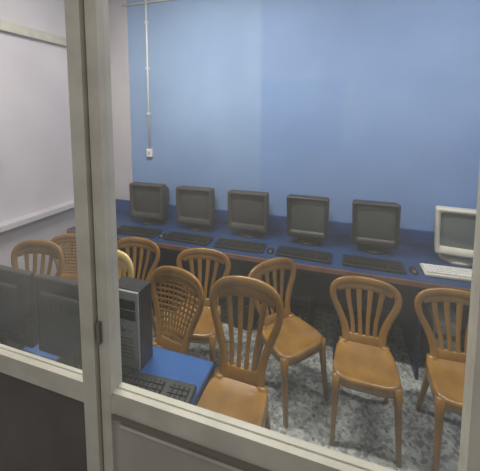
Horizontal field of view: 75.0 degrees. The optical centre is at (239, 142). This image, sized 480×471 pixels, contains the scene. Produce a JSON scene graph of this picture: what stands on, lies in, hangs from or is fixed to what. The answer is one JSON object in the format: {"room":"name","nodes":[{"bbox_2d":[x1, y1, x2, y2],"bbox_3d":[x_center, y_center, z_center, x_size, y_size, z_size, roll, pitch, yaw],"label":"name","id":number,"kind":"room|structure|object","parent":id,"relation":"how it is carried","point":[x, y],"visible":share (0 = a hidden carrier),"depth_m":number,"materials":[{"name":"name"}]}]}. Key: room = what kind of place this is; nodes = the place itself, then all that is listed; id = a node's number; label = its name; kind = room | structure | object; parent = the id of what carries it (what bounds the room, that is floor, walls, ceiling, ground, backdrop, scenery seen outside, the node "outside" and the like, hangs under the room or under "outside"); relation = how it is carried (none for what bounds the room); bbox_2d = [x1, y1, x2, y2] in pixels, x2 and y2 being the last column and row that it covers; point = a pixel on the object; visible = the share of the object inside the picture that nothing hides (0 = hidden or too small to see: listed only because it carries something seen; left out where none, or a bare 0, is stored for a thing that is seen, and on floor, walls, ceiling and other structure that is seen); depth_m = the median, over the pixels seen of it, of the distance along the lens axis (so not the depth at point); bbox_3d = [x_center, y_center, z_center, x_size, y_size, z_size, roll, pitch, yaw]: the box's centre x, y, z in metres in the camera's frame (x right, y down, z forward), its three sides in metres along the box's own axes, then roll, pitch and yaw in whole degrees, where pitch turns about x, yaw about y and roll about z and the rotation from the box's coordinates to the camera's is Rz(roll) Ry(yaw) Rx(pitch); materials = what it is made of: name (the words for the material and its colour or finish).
{"room":"computer lab","nodes":[
{"label":"computer lab","id":0,"kind":"room"},
{"bbox_2d":[0,0,74,275],"bbox_3d":[-2.063,-0.040,2.682,0.100,3.400,2.320,2,5,18],"label":"wall","id":1,"kind":"structure","parent":0,"point":[36,150],"depth_m":2.92,"materials":[{"name":"white paint"}]},
{"bbox_2d":[0,20,65,46],"bbox_3d":[-1.978,-0.979,2.632,0.040,0.080,2.200,2,5,18],"label":"trim","id":2,"kind":"structure","parent":1,"relation":"attached to","point":[5,26],"depth_m":2.83,"materials":[{"name":"wood"}]},
{"bbox_2d":[0,200,73,232],"bbox_3d":[-1.948,0.693,2.764,0.110,0.045,2.180,2,5,18],"label":"trim","id":3,"kind":"structure","parent":1,"relation":"attached to","point":[9,224],"depth_m":2.87,"materials":[{"name":"white paint"}]},
{"bbox_2d":[0,372,250,470],"bbox_3d":[0.022,0.132,0.797,5.050,3.400,0.035,2,5,18],"label":"wall","id":4,"kind":"structure","parent":0,"point":[42,429],"depth_m":1.08,"materials":[{"name":"paint"}]},
{"bbox_2d":[0,0,104,470],"bbox_3d":[-1.406,0.090,1.262,2.046,3.400,0.054,2,5,18],"label":"window","id":5,"kind":"structure","parent":4,"relation":"in","point":[84,385],"depth_m":0.96,"materials":[{"name":"metal"}]},
{"bbox_2d":[84,0,479,470],"bbox_3d":[0.062,0.134,0.780,1.044,3.400,0.058,2,5,18],"label":"window","id":6,"kind":"structure","parent":4,"relation":"in","point":[249,446],"depth_m":0.90,"materials":[{"name":"metal"}]},
{"bbox_2d":[108,0,479,247],"bbox_3d":[0.762,-0.071,3.019,5.250,3.400,0.100,2,5,18],"label":"wall","id":7,"kind":"structure","parent":0,"point":[341,101],"depth_m":2.98,"materials":[{"name":"blue paint"}]},
{"bbox_2d":[124,0,132,182],"bbox_3d":[-1.283,-0.127,3.635,0.030,3.400,0.012,2,5,18],"label":"trim","id":8,"kind":"structure","parent":7,"relation":"attached to","point":[125,1],"depth_m":3.59,"materials":[{"name":"white paint"}]},
{"bbox_2d":[122,0,169,156],"bbox_3d":[-0.185,-0.800,3.197,2.400,1.980,0.034,2,5,18],"label":"conduit","id":9,"kind":"object","parent":7,"relation":"attached to","point":[149,152],"visible":1,"depth_m":3.48,"materials":[{"name":"white plastic"}]},
{"bbox_2d":[115,199,433,246],"bbox_3d":[0.480,0.803,3.123,4.240,0.130,0.028,2,5,18],"label":"trim","id":10,"kind":"structure","parent":7,"relation":"attached to","point":[406,236],"depth_m":2.97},
{"bbox_2d":[283,294,466,333],"bbox_3d":[0.958,1.584,3.046,4.600,0.100,0.012,2,5,18],"label":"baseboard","id":11,"kind":"structure","parent":7,"relation":"attached to","point":[323,304],"depth_m":3.03,"materials":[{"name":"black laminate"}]},
{"bbox_2d":[151,289,464,470],"bbox_3d":[0.030,1.873,0.981,5.250,0.100,4.750,2,5,18],"label":"floor","id":12,"kind":"structure","parent":0,"point":[365,425],"depth_m":2.02,"materials":[{"name":"tile"}]},
{"bbox_2d":[11,239,63,276],"bbox_3d":[-1.562,1.232,2.226,0.439,0.950,0.443,1,5,8],"label":"plastic chair","id":13,"kind":"object","parent":12,"relation":"on","point":[35,247],"visible":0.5,"depth_m":2.38,"materials":[{"name":"brown plastic"}]},
{"bbox_2d":[51,234,77,280],"bbox_3d":[-1.518,1.254,2.679,0.439,0.823,0.422,0,5,3],"label":"plastic chair","id":14,"kind":"object","parent":12,"relation":"on","point":[68,239],"visible":0.35,"depth_m":2.83,"materials":[{"name":"brown plastic"}]},
{"bbox_2d":[77,249,133,279],"bbox_3d":[-0.967,1.237,2.011,0.439,0.979,0.448,1,5,13],"label":"plastic chair","id":15,"kind":"object","parent":12,"relation":"on","point":[125,263],"visible":0.12,"depth_m":2.12,"materials":[{"name":"beige plastic"}]},
{"bbox_2d":[21,343,215,405],"bbox_3d":[-1.194,1.388,1.615,2.121,0.750,0.462,2,5,18],"label":"desk","id":16,"kind":"object","parent":12,"relation":"on","point":[165,363],"visible":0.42,"depth_m":1.44,"materials":[{"name":"blue laminate"}]},
{"bbox_2d":[0,265,38,349],"bbox_3d":[-1.187,0.813,1.538,0.420,0.410,0.120,2,5,18],"label":"monitor","id":17,"kind":"object","parent":16,"relation":"on","point":[18,312],"visible":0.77,"depth_m":1.49,"materials":[{"name":"black plastic"}]},
{"bbox_2d":[34,273,81,369],"bbox_3d":[-0.755,0.826,1.395,0.420,0.410,0.120,2,5,18],"label":"monitor","id":18,"kind":"object","parent":16,"relation":"on","point":[57,298],"visible":0.54,"depth_m":1.39,"materials":[{"name":"black plastic"}]},
{"bbox_2d":[118,276,152,369],"bbox_3d":[-0.508,0.837,1.458,0.160,0.375,0.108,2,5,18],"label":"computer tower","id":19,"kind":"object","parent":16,"relation":"on","point":[135,304],"depth_m":1.41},
{"bbox_2d":[122,368,196,403],"bbox_3d":[-0.412,1.021,1.288,0.440,0.036,0.155,1,5,15],"label":"keyboard","id":20,"kind":"object","parent":16,"relation":"on","point":[181,391],"visible":0.3,"depth_m":1.30,"materials":[{"name":"black plastic"}]},
{"bbox_2d":[117,237,159,335],"bbox_3d":[-0.922,1.254,2.526,0.439,0.852,0.427,1,5,15],"label":"plastic chair","id":21,"kind":"object","parent":12,"relation":"on","point":[142,243],"visible":0.4,"depth_m":2.66,"materials":[{"name":"brown plastic"}]},
{"bbox_2d":[126,247,150,279],"bbox_3d":[-1.147,1.400,3.356,0.180,0.410,0.418,2,5,18],"label":"computer tower","id":22,"kind":"object","parent":12,"relation":"on","point":[138,249],"visible":0.02,"depth_m":3.38,"materials":[{"name":"black plastic"}]},
{"bbox_2d":[150,266,204,353],"bbox_3d":[-0.493,1.278,1.862,0.439,0.924,0.439,3,6,30],"label":"plastic chair","id":23,"kind":"object","parent":12,"relation":"on","point":[161,275],"visible":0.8,"depth_m":1.98,"materials":[{"name":"brown plastic"}]},
{"bbox_2d":[164,248,230,378],"bbox_3d":[-0.318,1.274,2.305,0.439,0.852,0.427,1,5,10],"label":"plastic chair","id":24,"kind":"object","parent":12,"relation":"on","point":[204,333],"visible":0.56,"depth_m":2.41,"materials":[{"name":"brown plastic"}]},
{"bbox_2d":[183,259,216,298],"bbox_3d":[-0.388,1.423,3.106,0.180,0.410,0.418,2,5,18],"label":"computer tower","id":25,"kind":"object","parent":12,"relation":"on","point":[212,263],"visible":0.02,"depth_m":3.07,"materials":[{"name":"black plastic"}]},
{"bbox_2d":[197,275,283,429],"bbox_3d":[-0.032,1.272,1.629,0.439,0.979,0.448,2,6,20],"label":"plastic chair","id":26,"kind":"object","parent":12,"relation":"on","point":[238,392],"visible":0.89,"depth_m":1.73,"materials":[{"name":"brown plastic"}]},
{"bbox_2d":[234,265,263,330],"bbox_3d":[0.087,1.437,2.949,0.180,0.410,0.418,2,5,18],"label":"computer tower","id":27,"kind":"object","parent":12,"relation":"on","point":[246,270],"visible":0.43,"depth_m":2.78,"materials":[{"name":"black plastic"}]},
{"bbox_2d":[67,211,471,379],"bbox_3d":[0.371,1.277,2.836,4.240,0.750,0.666,2,5,18],"label":"computer desk","id":28,"kind":"object","parent":12,"relation":"on","point":[409,285],"visible":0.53,"depth_m":2.68,"materials":[{"name":"blue laminate"}]},
{"bbox_2d":[117,225,161,237],"bbox_3d":[-0.998,0.859,3.055,0.440,0.036,0.155,2,5,17],"label":"keyboard","id":29,"kind":"object","parent":28,"relation":"on","point":[124,229],"visible":0.98,"depth_m":3.02,"materials":[{"name":"black plastic"}]},
{"bbox_2d":[129,182,168,224],"bbox_3d":[-0.939,0.632,3.385,0.385,0.434,0.309,2,5,17],"label":"monitor","id":30,"kind":"object","parent":28,"relation":"on","point":[149,202],"visible":1,"depth_m":3.26,"materials":[{"name":"grey plastic"}]},
{"bbox_2d":[158,232,165,237],"bbox_3d":[-0.737,0.872,2.970,0.062,0.032,0.110,1,5,13],"label":"computer mouse","id":31,"kind":"object","parent":28,"relation":"on","point":[162,235],"visible":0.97,"depth_m":2.94,"materials":[{"name":"black plastic"}]},
{"bbox_2d":[163,231,212,245],"bbox_3d":[-0.476,0.875,2.883,0.440,0.036,0.155,2,6,19],"label":"keyboard","id":32,"kind":"object","parent":28,"relation":"on","point":[172,236],"visible":1,"depth_m":2.85,"materials":[{"name":"black plastic"}]},
{"bbox_2d":[176,186,214,230],"bbox_3d":[-0.415,0.648,3.213,0.385,0.434,0.309,2,5,17],"label":"monitor","id":33,"kind":"object","parent":28,"relation":"on","point":[195,206],"visible":1,"depth_m":3.09,"materials":[{"name":"grey plastic"}]},
{"bbox_2d":[213,238,265,253],"bbox_3d":[-0.001,0.889,2.726,0.440,0.036,0.155,2,5,17],"label":"keyboard","id":34,"kind":"object","parent":28,"relation":"on","point":[247,246],"visible":1,"depth_m":2.69,"materials":[{"name":"black plastic"}]},
{"bbox_2d":[228,189,268,237],"bbox_3d":[0.109,0.663,3.040,0.385,0.434,0.309,2,5,18],"label":"monitor","id":35,"kind":"object","parent":28,"relation":"on","point":[248,211],"visible":1,"depth_m":2.91,"materials":[{"name":"grey plastic"}]},
{"bbox_2d":[267,246,273,253],"bbox_3d":[0.260,0.902,2.640,0.062,0.032,0.110,1,5,13],"label":"computer mouse","id":36,"kind":"object","parent":28,"relation":"on","point":[270,250],"visible":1,"depth_m":2.61,"materials":[{"name":"black plastic"}]},
{"bbox_2d":[275,245,331,263],"bbox_3d":[0.521,0.905,2.554,0.440,0.036,0.155,2,6,20],"label":"keyboard","id":37,"kind":"object","parent":28,"relation":"on","point":[284,251],"visible":1,"depth_m":2.52,"materials":[{"name":"black plastic"}]},
{"bbox_2d":[287,194,328,245],"bbox_3d":[0.633,0.679,2.867,0.367,0.434,0.309,2,6,19],"label":"monitor","id":38,"kind":"object","parent":28,"relation":"on","point":[307,216],"visible":1,"depth_m":2.74,"materials":[{"name":"black plastic"}]},
{"bbox_2d":[342,254,406,274],"bbox_3d":[1.014,0.920,2.391,0.440,0.036,0.155,2,5,18],"label":"keyboard","id":39,"kind":"object","parent":28,"relation":"on","point":[391,266],"visible":1,"depth_m":2.36,"materials":[{"name":"black plastic"}]},
{"bbox_2d":[352,199,400,254],"bbox_3d":[1.153,0.695,2.695,0.367,0.434,0.309,2,5,18],"label":"monitor","id":40,"kind":"object","parent":28,"relation":"on","point":[375,224],"visible":1,"depth_m":2.57,"materials":[{"name":"black plastic"}]},
{"bbox_2d":[409,265,418,274],"bbox_3d":[1.280,0.932,2.304,0.062,0.032,0.110,1,5,13],"label":"computer mouse","id":41,"kind":"object","parent":28,"relation":"on","point":[412,269],"visible":1,"depth_m":2.28,"materials":[{"name":"black plastic"}]},
{"bbox_2d":[420,263,471,281],"bbox_3d":[1.555,0.933,2.244,0.440,0.036,0.155,2,5,17],"label":"keyboard","id":42,"kind":"object","parent":28,"relation":"on","point":[463,274],"visible":0.87,"depth_m":2.23,"materials":[{"name":"beige plastic"}]},
{"bbox_2d":[434,205,475,266],"bbox_3d":[1.747,0.713,2.498,0.367,0.434,0.309,2,6,24],"label":"monitor","id":43,"kind":"object","parent":28,"relation":"on","point":[454,228],"visible":0.91,"depth_m":2.40,"materials":[{"name":"beige plastic"}]},
{"bbox_2d":[248,257,328,428],"bbox_3d":[0.325,1.289,2.138,0.439,0.852,0.427,-3,6,-32],"label":"plastic chair","id":44,"kind":"object","parent":12,"relation":"on","point":[297,340],"visible":0.73,"depth_m":2.12,"materials":[{"name":"brown plastic"}]},
{"bbox_2d":[290,273,315,326],"bbox_3d":[0.562,1.451,2.792,0.180,0.410,0.418,2,5,18],"label":"computer tower","id":45,"kind":"object","parent":12,"relation":"on","point":[302,302],"visible":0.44,"depth_m":2.62,"materials":[{"name":"black plastic"}]},
{"bbox_2d":[329,276,402,467],"bbox_3d":[0.760,1.319,1.907,0.439,0.835,0.424,2,5,18],"label":"plastic chair","id":46,"kind":"object","parent":12,"relation":"on","point":[363,363],"visible":1,"depth_m":1.94,"materials":[{"name":"brown plastic"}]},
{"bbox_2d":[362,289,388,345],"bbox_3d":[1.112,1.468,2.611,0.180,0.410,0.418,2,5,18],"label":"computer tower","id":47,"kind":"object","parent":12,"relation":"on","point":[385,310],"visible":0.23,"depth_m":2.43,"materials":[{"name":"black plastic"}]},
{"bbox_2d":[420,302,455,356],"bbox_3d":[1.558,1.481,2.463,0.180,0.410,0.418,2,5,18],"label":"computer tower","id":48,"kind":"object","parent":12,"relation":"on","point":[426,307],"visible":0.31,"depth_m":2.34,"materials":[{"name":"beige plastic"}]},
{"bbox_2d":[414,288,470,470],"bbox_3d":[1.257,1.331,1.764,0.439,0.835,0.424,1,5,15],"label":"plastic chair","id":49,"kind":"object","parent":12,"relation":"on","point":[444,372],"visible":0.76,"depth_m":1.88,"materials":[{"name":"brown plastic"}]}
]}

